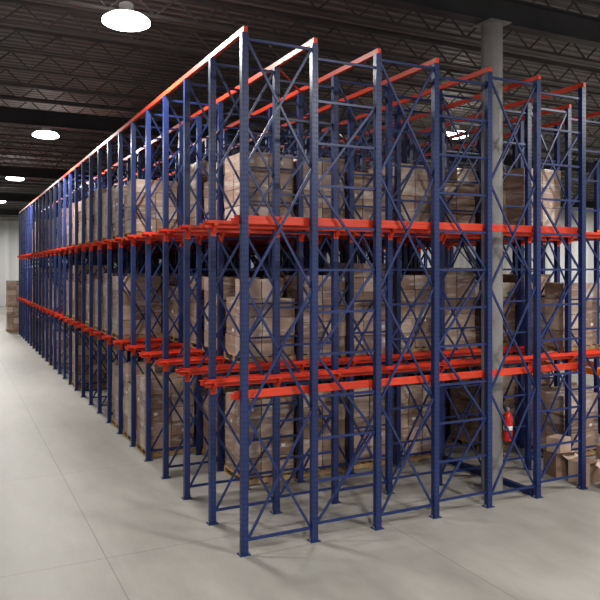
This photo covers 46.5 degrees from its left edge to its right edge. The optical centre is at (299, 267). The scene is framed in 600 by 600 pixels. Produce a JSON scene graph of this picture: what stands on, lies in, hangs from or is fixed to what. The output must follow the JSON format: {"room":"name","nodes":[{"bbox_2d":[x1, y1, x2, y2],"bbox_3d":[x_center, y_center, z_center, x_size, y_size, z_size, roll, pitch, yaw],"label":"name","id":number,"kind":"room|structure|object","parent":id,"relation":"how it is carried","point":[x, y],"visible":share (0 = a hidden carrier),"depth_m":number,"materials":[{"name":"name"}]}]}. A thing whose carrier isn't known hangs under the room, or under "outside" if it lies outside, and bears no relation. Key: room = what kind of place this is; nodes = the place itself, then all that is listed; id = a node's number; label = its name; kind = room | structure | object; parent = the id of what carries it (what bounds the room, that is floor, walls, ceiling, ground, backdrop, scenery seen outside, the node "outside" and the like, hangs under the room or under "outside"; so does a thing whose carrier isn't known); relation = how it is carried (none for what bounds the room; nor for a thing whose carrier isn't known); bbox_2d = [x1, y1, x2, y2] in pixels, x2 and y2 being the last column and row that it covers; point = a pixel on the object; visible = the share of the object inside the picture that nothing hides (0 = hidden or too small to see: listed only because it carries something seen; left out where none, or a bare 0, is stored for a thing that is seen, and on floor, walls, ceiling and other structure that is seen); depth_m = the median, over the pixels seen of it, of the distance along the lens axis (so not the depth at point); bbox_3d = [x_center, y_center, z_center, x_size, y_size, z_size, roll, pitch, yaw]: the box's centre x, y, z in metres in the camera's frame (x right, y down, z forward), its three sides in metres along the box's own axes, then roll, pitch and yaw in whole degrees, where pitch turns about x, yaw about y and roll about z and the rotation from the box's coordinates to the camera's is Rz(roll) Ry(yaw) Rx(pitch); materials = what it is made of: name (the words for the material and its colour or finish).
{"room":"warehouse","nodes":[
{"label":"warehouse","id":0,"kind":"room"},
{"bbox_2d":[0,217,339,305],"bbox_3d":[-19.408,-0.700,79.827,55.500,9.400,0.200,0,0,-27],"label":"wall","id":1,"kind":"structure","parent":0,"point":[9,230],"depth_m":74.02,"materials":[{"name":"white paint"}]},
{"bbox_2d":[0,306,599,599],"bbox_3d":[1.608,4.100,37.676,55.500,0.200,94.000,0,0,-27],"label":"floor","id":2,"kind":"structure","parent":0,"point":[84,516],"depth_m":10.81,"materials":[{"name":"concrete"}]},
{"bbox_2d":[6,280,35,331],"bbox_3d":[-17.882,2.402,45.502,1.608,3.195,3.674,0,0,13],"label":"pallets","id":3,"kind":"object","parent":2,"relation":"on","point":[12,287],"visible":0.41,"depth_m":43.95,"materials":[{"name":"brown cardboard"}]},
{"bbox_2d":[228,141,237,264],"bbox_3d":[-2.472,-0.200,24.501,0.600,8.400,0.600,0,0,-27],"label":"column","id":4,"kind":"structure","parent":2,"relation":"on","point":[229,142],"depth_m":24.35,"materials":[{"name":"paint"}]},
{"bbox_2d":[17,26,599,556],"bbox_3d":[-4.872,0.320,27.769,9.080,7.360,36.050,0,0,-27],"label":"rack","id":5,"kind":"object","parent":2,"relation":"on","point":[211,246],"visible":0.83,"depth_m":12.64,"materials":[{"name":"metal"}]},
{"bbox_2d":[20,151,599,484],"bbox_3d":[-5.150,0.787,28.374,8.767,6.425,34.332,0,0,-27],"label":"load","id":6,"kind":"object","parent":5,"relation":"on","point":[457,283],"visible":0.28,"depth_m":14.70,"materials":[{"name":"brown cardboard"}]},
{"bbox_2d":[250,160,599,433],"bbox_3d":[0.918,0.700,30.711,1.210,6.600,35.890,0,0,-27],"label":"rack","id":7,"kind":"object","parent":2,"relation":"on","point":[596,363],"visible":0.04,"depth_m":16.92,"materials":[{"name":"metal"}]},
{"bbox_2d":[468,18,516,496],"bbox_3d":[3.462,-0.200,12.599,0.600,8.400,0.600,0,0,-27],"label":"column","id":8,"kind":"structure","parent":2,"relation":"on","point":[491,28],"depth_m":12.42,"materials":[{"name":"paint"}]},
{"bbox_2d":[503,402,514,441],"bbox_3d":[3.690,2.738,12.451,0.281,0.684,0.184,0,0,-27],"label":"fire extinguisher","id":9,"kind":"object","parent":8,"relation":"attached to","point":[507,416],"visible":0.84,"depth_m":12.38,"materials":[{"name":"metal"}]},
{"bbox_2d":[504,352,593,391],"bbox_3d":[0.612,2.413,31.313,1.041,3.175,34.160,0,0,-27],"label":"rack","id":10,"kind":"object","parent":2,"relation":"on","point":[573,384],"visible":0.02,"depth_m":18.34,"materials":[{"name":"metal"}]},
{"bbox_2d":[541,434,599,485],"bbox_3d":[5.340,3.630,13.062,0.622,0.740,1.855,0,0,-38],"label":"cartons","id":11,"kind":"object","parent":2,"relation":"on","point":[564,462],"visible":0.75,"depth_m":13.28,"materials":[{"name":"cardboard"}]},
{"bbox_2d":[595,444,599,459],"bbox_3d":[6.187,3.788,13.700,1.130,0.424,1.060,0,0,-27],"label":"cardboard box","id":12,"kind":"object","parent":2,"relation":"on","point":[597,445],"visible":0.11,"depth_m":14.11,"materials":[{"name":"brown cardboard"}]},
{"bbox_2d":[0,0,599,220],"bbox_3d":[1.720,-5.150,37.788,55.820,0.500,90.200,0,0,-27],"label":"ceiling","id":13,"kind":"structure","parent":0,"point":[222,6],"depth_m":17.94,"materials":[{"name":"black metal"}]},
{"bbox_2d":[6,177,23,180],"bbox_3d":[-14.093,-4.879,34.541,0.840,1.038,0.840,0,0,-27],"label":"light","id":14,"kind":"object","parent":13,"relation":"hanging from","point":[7,178],"visible":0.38,"depth_m":34.37,"materials":[{"name":"white"}]},
{"bbox_2d":[32,106,58,138],"bbox_3d":[-8.471,-4.879,23.265,0.840,1.038,0.840,0,0,-27],"label":"light","id":15,"kind":"object","parent":13,"relation":"hanging from","point":[45,133],"visible":0.79,"depth_m":23.05,"materials":[{"name":"white"}]},
{"bbox_2d":[102,0,149,31],"bbox_3d":[-3.116,-4.879,12.525,0.840,1.038,0.840,0,0,-27],"label":"light","id":16,"kind":"object","parent":13,"relation":"hanging from","point":[126,19],"visible":1,"depth_m":12.40,"materials":[{"name":"white"}]},
{"bbox_2d":[447,107,464,138],"bbox_3d":[5.169,-4.879,23.249,0.840,1.038,0.840,0,0,-27],"label":"light","id":17,"kind":"object","parent":13,"relation":"hanging from","point":[456,126],"visible":0.43,"depth_m":23.12,"materials":[{"name":"white"}]},
{"bbox_2d":[0,0,599,215],"bbox_3d":[3.089,-4.645,34.705,55.500,0.490,66.760,0,0,-27],"label":"girder","id":18,"kind":"object","parent":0,"point":[526,17],"depth_m":13.76,"materials":[{"name":"black metal"}]},
{"bbox_2d":[357,207,593,282],"bbox_3d":[26.532,-0.700,50.103,0.200,9.400,94.000,0,0,-27],"label":"wall","id":19,"kind":"structure","parent":0,"point":[461,262],"depth_m":58.69,"materials":[{"name":"white paint"}]}
]}

